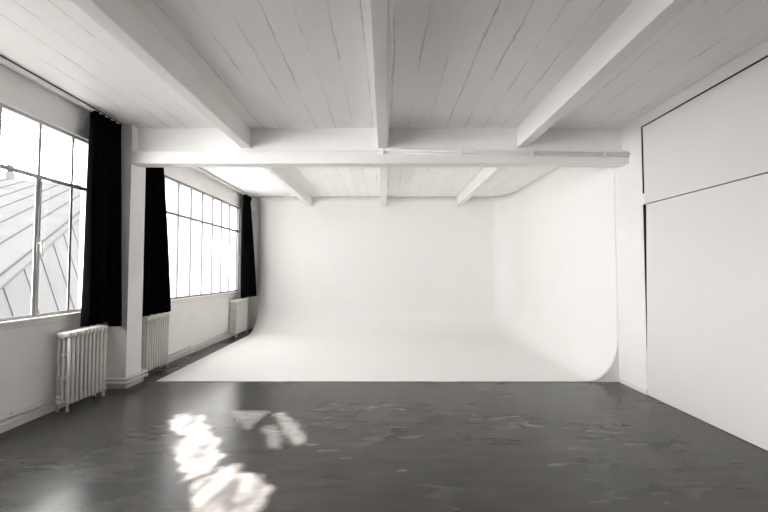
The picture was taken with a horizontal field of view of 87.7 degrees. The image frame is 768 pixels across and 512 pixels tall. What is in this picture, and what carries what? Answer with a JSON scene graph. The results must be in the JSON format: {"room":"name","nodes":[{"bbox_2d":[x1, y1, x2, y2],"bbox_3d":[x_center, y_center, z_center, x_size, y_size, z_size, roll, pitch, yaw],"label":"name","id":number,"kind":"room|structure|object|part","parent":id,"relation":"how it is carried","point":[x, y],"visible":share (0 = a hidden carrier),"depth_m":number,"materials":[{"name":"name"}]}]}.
{"room":"studio","nodes":[
{"label":"studio","id":0,"kind":"room"},
{"bbox_2d":[0,64,248,422],"bbox_3d":[-3.716,-0.077,3.715,0.250,3.450,13.800,0,-2,0],"label":"wall","id":1,"kind":"structure","parent":0,"point":[28,355],"depth_m":4.36,"materials":[{"name":"white paint"}]},
{"bbox_2d":[0,406,45,426],"bbox_3d":[-3.582,1.440,0.482,0.070,0.045,7.420,0,-2,0],"label":"pipe","id":2,"kind":"object","parent":1,"relation":"attached to","point":[12,419],"visible":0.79,"depth_m":3.92,"materials":[{"name":"white metal"}]},
{"bbox_2d":[0,401,45,421],"bbox_3d":[-3.582,1.389,0.484,0.070,0.045,7.420,0,-2,0],"label":"pipe","id":3,"kind":"object","parent":1,"relation":"attached to","point":[12,414],"visible":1,"depth_m":3.92,"materials":[{"name":"white metal"}]},
{"bbox_2d":[0,102,87,329],"bbox_3d":[-3.699,-0.394,3.348,0.285,2.145,3.460,0,-2,0],"label":"window","id":4,"kind":"structure","parent":1,"relation":"in","point":[35,318],"depth_m":4.18,"materials":[{"name":"grey paint"}]},
{"bbox_3d":[-3.587,-0.088,4.176,0.060,1.410,0.046,0,-2,0],"label":"handle","id":5,"kind":"part","parent":4,"relation":"part of","materials":[{"name":"silver metal"}]},
{"bbox_3d":[-3.699,0.640,3.306,0.285,0.075,3.460,0,-2,0],"label":"sill","id":6,"kind":"part","parent":4,"relation":"part of","materials":[{"name":"white paint"}]},
{"bbox_2d":[0,327,248,433],"bbox_3d":[-3.576,1.617,3.647,0.030,0.060,13.800,0,-2,0],"label":"baseboard","id":7,"kind":"structure","parent":1,"relation":"attached to","point":[49,409],"depth_m":4.26,"materials":[{"name":"white paint"}]},
{"bbox_2d":[168,334,228,358],"bbox_3d":[-3.564,1.730,7.726,0.070,0.045,2.760,0,-2,0],"label":"pipe","id":8,"kind":"object","parent":1,"relation":"attached to","point":[217,338],"visible":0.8,"depth_m":7.50,"materials":[{"name":"white metal"}]},
{"bbox_2d":[169,331,228,355],"bbox_3d":[-3.564,1.679,7.728,0.070,0.045,2.760,0,-2,0],"label":"pipe","id":9,"kind":"object","parent":1,"relation":"attached to","point":[216,336],"visible":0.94,"depth_m":7.55,"materials":[{"name":"white metal"}]},
{"bbox_2d":[164,175,240,303],"bbox_3d":[-3.688,-0.214,7.854,0.285,2.145,4.280,0,-2,0],"label":"window","id":10,"kind":"structure","parent":1,"relation":"in","point":[203,228],"depth_m":7.93,"materials":[{"name":"glass"}]},
{"bbox_3d":[-3.688,0.820,7.813,0.285,0.075,4.280,0,-2,0],"label":"sill","id":11,"kind":"part","parent":10,"relation":"part of","materials":[{"name":"white paint"}]},
{"bbox_2d":[248,198,259,328],"bbox_3d":[-0.148,0.201,10.641,7.350,3.450,0.320,0,-2,0],"label":"wall","id":12,"kind":"structure","parent":0,"point":[255,204],"depth_m":10.58,"materials":[{"name":"white paint"}]},
{"bbox_2d":[0,329,767,511],"bbox_3d":[-0.166,1.747,3.634,7.350,0.200,14.200,0,-2,0],"label":"floor","id":13,"kind":"structure","parent":0,"point":[150,445],"depth_m":3.38,"materials":[{"name":"concrete"}]},
{"bbox_2d":[54,325,106,412],"bbox_3d":[-3.449,1.258,4.550,0.150,0.850,0.664,0,-2,0],"label":"radiator","id":14,"kind":"object","parent":13,"relation":"on","point":[84,350],"visible":1,"depth_m":4.49,"materials":[{"name":"white metal"}]},
{"bbox_2d":[106,125,145,380],"bbox_3d":[-3.462,-0.009,5.393,0.250,3.450,0.320,0,-2,0],"label":"wall pier","id":15,"kind":"object","parent":13,"relation":"on","point":[124,343],"visible":0.57,"depth_m":5.28,"materials":[{"name":"white paint"}]},
{"bbox_2d":[105,374,143,388],"bbox_3d":[-3.449,1.664,5.326,0.275,0.100,0.380,0,-2,0],"label":"baseboard","id":16,"kind":"object","parent":15,"relation":"attached to","point":[141,379],"visible":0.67,"depth_m":5.14,"materials":[{"name":"white paint"}]},
{"bbox_2d":[101,373,148,384],"bbox_3d":[-3.414,1.632,5.272,0.312,0.033,0.750,0,-2,0],"label":"pipe","id":17,"kind":"object","parent":15,"relation":"attached to","point":[145,374],"visible":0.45,"depth_m":5.11,"materials":[{"name":"white metal"}]},
{"bbox_2d":[101,369,148,381],"bbox_3d":[-3.414,1.581,5.275,0.312,0.033,0.750,0,-2,0],"label":"pipe","id":18,"kind":"object","parent":15,"relation":"attached to","point":[143,371],"visible":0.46,"depth_m":5.17,"materials":[{"name":"white metal"}]},
{"bbox_2d":[141,313,169,376],"bbox_3d":[-3.455,1.316,5.994,0.150,0.850,0.654,0,-2,0],"label":"radiator","id":19,"kind":"object","parent":13,"relation":"on","point":[155,328],"visible":0.91,"depth_m":5.93,"materials":[{"name":"white metal"}]},
{"bbox_2d":[230,298,247,336],"bbox_3d":[-3.461,1.457,9.523,0.170,0.850,0.798,0,-2,0],"label":"radiator","id":20,"kind":"object","parent":13,"relation":"on","point":[238,309],"visible":1,"depth_m":9.33,"materials":[{"name":"white metal"}]},
{"bbox_2d":[157,167,618,381],"bbox_3d":[-0.005,0.097,7.918,6.450,3.451,4.771,0,-2,0],"label":"cyclorama","id":21,"kind":"object","parent":13,"relation":"on","point":[521,285],"visible":0.98,"depth_m":9.66,"materials":[{"name":"white paint"}]},
{"bbox_2d":[0,0,767,197],"bbox_3d":[-0.166,-1.925,3.780,7.350,0.250,14.200,0,-2,0],"label":"ceiling","id":22,"kind":"structure","parent":0,"point":[276,63],"depth_m":3.74,"materials":[{"name":"white wood"}]},
{"bbox_2d":[0,55,122,126],"bbox_3d":[-3.460,-1.883,1.100,0.035,0.047,8.330,0,-2,0],"label":"rail","id":23,"kind":"object","parent":22,"relation":"attached to","point":[3,59],"visible":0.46,"depth_m":4.10,"materials":[{"name":"white metal"}]},
{"bbox_2d":[80,110,121,326],"bbox_3d":[-3.397,-0.410,4.898,0.216,2.582,0.705,0,-2,-11],"label":"curtain","id":24,"kind":"object","parent":23,"relation":"hanging from","point":[101,301],"visible":1,"depth_m":4.85,"materials":[{"name":"black fabric"}]},
{"bbox_2d":[71,0,250,147],"bbox_3d":[-1.877,-1.768,1.146,0.130,0.275,8.540,0,-2,0],"label":"ceiling beam","id":25,"kind":"structure","parent":22,"relation":"attached to","point":[123,20],"depth_m":3.31,"materials":[{"name":"white painted wood"}]},
{"bbox_2d":[194,167,253,199],"bbox_3d":[-3.442,-1.603,8.104,0.035,0.047,4.850,0,-2,0],"label":"rail","id":26,"kind":"object","parent":22,"relation":"attached to","point":[198,168],"visible":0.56,"depth_m":8.40,"materials":[{"name":"white metal"}]},
{"bbox_2d":[142,167,170,316],"bbox_3d":[-3.426,-0.394,6.028,0.120,2.525,0.823,0,-2,0],"label":"curtain","id":27,"kind":"object","parent":26,"relation":"hanging from","point":[156,269],"visible":0.74,"depth_m":5.95,"materials":[{"name":"black fabric"}]},
{"bbox_2d":[241,194,256,297],"bbox_3d":[-3.370,-0.243,9.971,0.212,2.512,1.057,0,-2,0],"label":"curtain","id":28,"kind":"object","parent":26,"relation":"hanging from","point":[248,275],"visible":1,"depth_m":9.87,"materials":[{"name":"black fabric"}]},
{"bbox_2d":[262,167,311,205],"bbox_3d":[-1.940,-1.514,7.927,0.120,0.240,4.870,0,-2,0],"label":"ceiling beam","id":29,"kind":"structure","parent":22,"relation":"attached to","point":[280,174],"depth_m":8.04,"materials":[{"name":"white paint"}]},
{"bbox_2d":[370,0,387,147],"bbox_3d":[-0.035,-1.768,1.142,0.115,0.275,8.540,0,-2,0],"label":"ceiling beam","id":30,"kind":"structure","parent":22,"relation":"attached to","point":[378,9],"depth_m":3.17,"materials":[{"name":"white painted wood"}]},
{"bbox_2d":[387,0,391,146],"bbox_3d":[0.035,-1.644,1.141,0.023,0.026,8.490,0,-2,0],"label":"cable","id":31,"kind":"object","parent":30,"relation":"attached to","point":[389,1],"visible":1,"depth_m":3.15,"materials":[{"name":"white paint"}]},
{"bbox_2d":[131,128,628,166],"bbox_3d":[-0.187,-1.474,5.374,6.800,0.525,0.220,0,-2,0],"label":"ceiling beam","id":32,"kind":"structure","parent":22,"relation":"attached to","point":[156,147],"depth_m":5.40,"materials":[{"name":"white painted wood"}]},
{"bbox_2d":[376,148,629,157],"bbox_3d":[1.553,-1.350,5.236,3.320,0.116,0.040,0,-2,0],"label":"conduit","id":33,"kind":"object","parent":32,"relation":"attached to","point":[383,150],"visible":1,"depth_m":5.23,"materials":[{"name":"white metal"}]},
{"bbox_2d":[380,167,387,205],"bbox_3d":[-0.003,-1.515,7.922,0.135,0.240,4.870,0,-2,0],"label":"ceiling beam","id":34,"kind":"structure","parent":22,"relation":"attached to","point":[383,170],"depth_m":7.82,"materials":[{"name":"white paint"}]},
{"bbox_2d":[457,167,505,205],"bbox_3d":[1.940,-1.515,7.917,0.120,0.240,4.870,0,-2,0],"label":"ceiling beam","id":35,"kind":"structure","parent":22,"relation":"attached to","point":[487,174],"depth_m":8.04,"materials":[{"name":"white paint"}]},
{"bbox_2d":[517,0,694,147],"bbox_3d":[1.853,-1.768,1.137,0.130,0.275,8.540,0,-2,0],"label":"ceiling beam","id":36,"kind":"structure","parent":22,"relation":"attached to","point":[641,20],"depth_m":3.30,"materials":[{"name":"white painted wood"}]},
{"bbox_2d":[520,39,767,393],"bbox_3d":[3.359,-0.077,3.698,0.300,3.450,13.800,0,-2,0],"label":"wall","id":37,"kind":"structure","parent":0,"point":[629,196],"depth_m":5.13,"materials":[{"name":"white paint"}]},
{"bbox_2d":[619,377,647,394],"bbox_3d":[3.207,1.673,5.162,0.012,0.070,0.575,0,-2,0],"label":"baseboard","id":38,"kind":"structure","parent":37,"relation":"attached to","point":[621,380],"depth_m":5.13,"materials":[{"name":"white paint"}]},
{"bbox_2d":[641,55,767,336],"bbox_3d":[3.354,-0.123,0.870,0.296,3.315,8.145,0,-2,0],"label":"trim","id":39,"kind":"structure","parent":37,"relation":"attached to","point":[763,58],"depth_m":4.92,"materials":[{"name":"black"}]},
{"bbox_2d":[643,57,767,203],"bbox_3d":[3.230,-1.282,0.898,0.055,0.957,8.108,0,-2,0],"label":"wall panel","id":40,"kind":"object","parent":37,"relation":"attached to","point":[718,137],"visible":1,"depth_m":3.92,"materials":[{"name":"white paint"}]},
{"bbox_2d":[646,173,767,450],"bbox_3d":[3.230,0.369,0.849,0.055,2.322,8.143,0,-2,0],"label":"wall panel","id":41,"kind":"object","parent":37,"relation":"attached to","point":[707,249],"visible":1,"depth_m":3.91,"materials":[{"name":"white paint"}]},
{"label":"outside","id":42,"kind":"structure","parent":0,"visible":0},
{"bbox_2d":[0,178,80,317],"bbox_3d":[-20.371,2.593,13.407,17.965,16.889,28.701,1,-3,-29],"label":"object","id":43,"kind":"structure","parent":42,"point":[17,197],"depth_m":14.10,"materials":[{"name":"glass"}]},
{"bbox_2d":[5,164,14,178],"bbox_3d":[-25.532,-5.263,27.296,0.320,1.900,0.440,0,-2,0],"label":"chimney","id":44,"kind":"object","parent":43,"relation":"on","point":[11,175],"visible":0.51,"depth_m":27.17,"materials":[{"name":"grey ceramic"}]}
]}

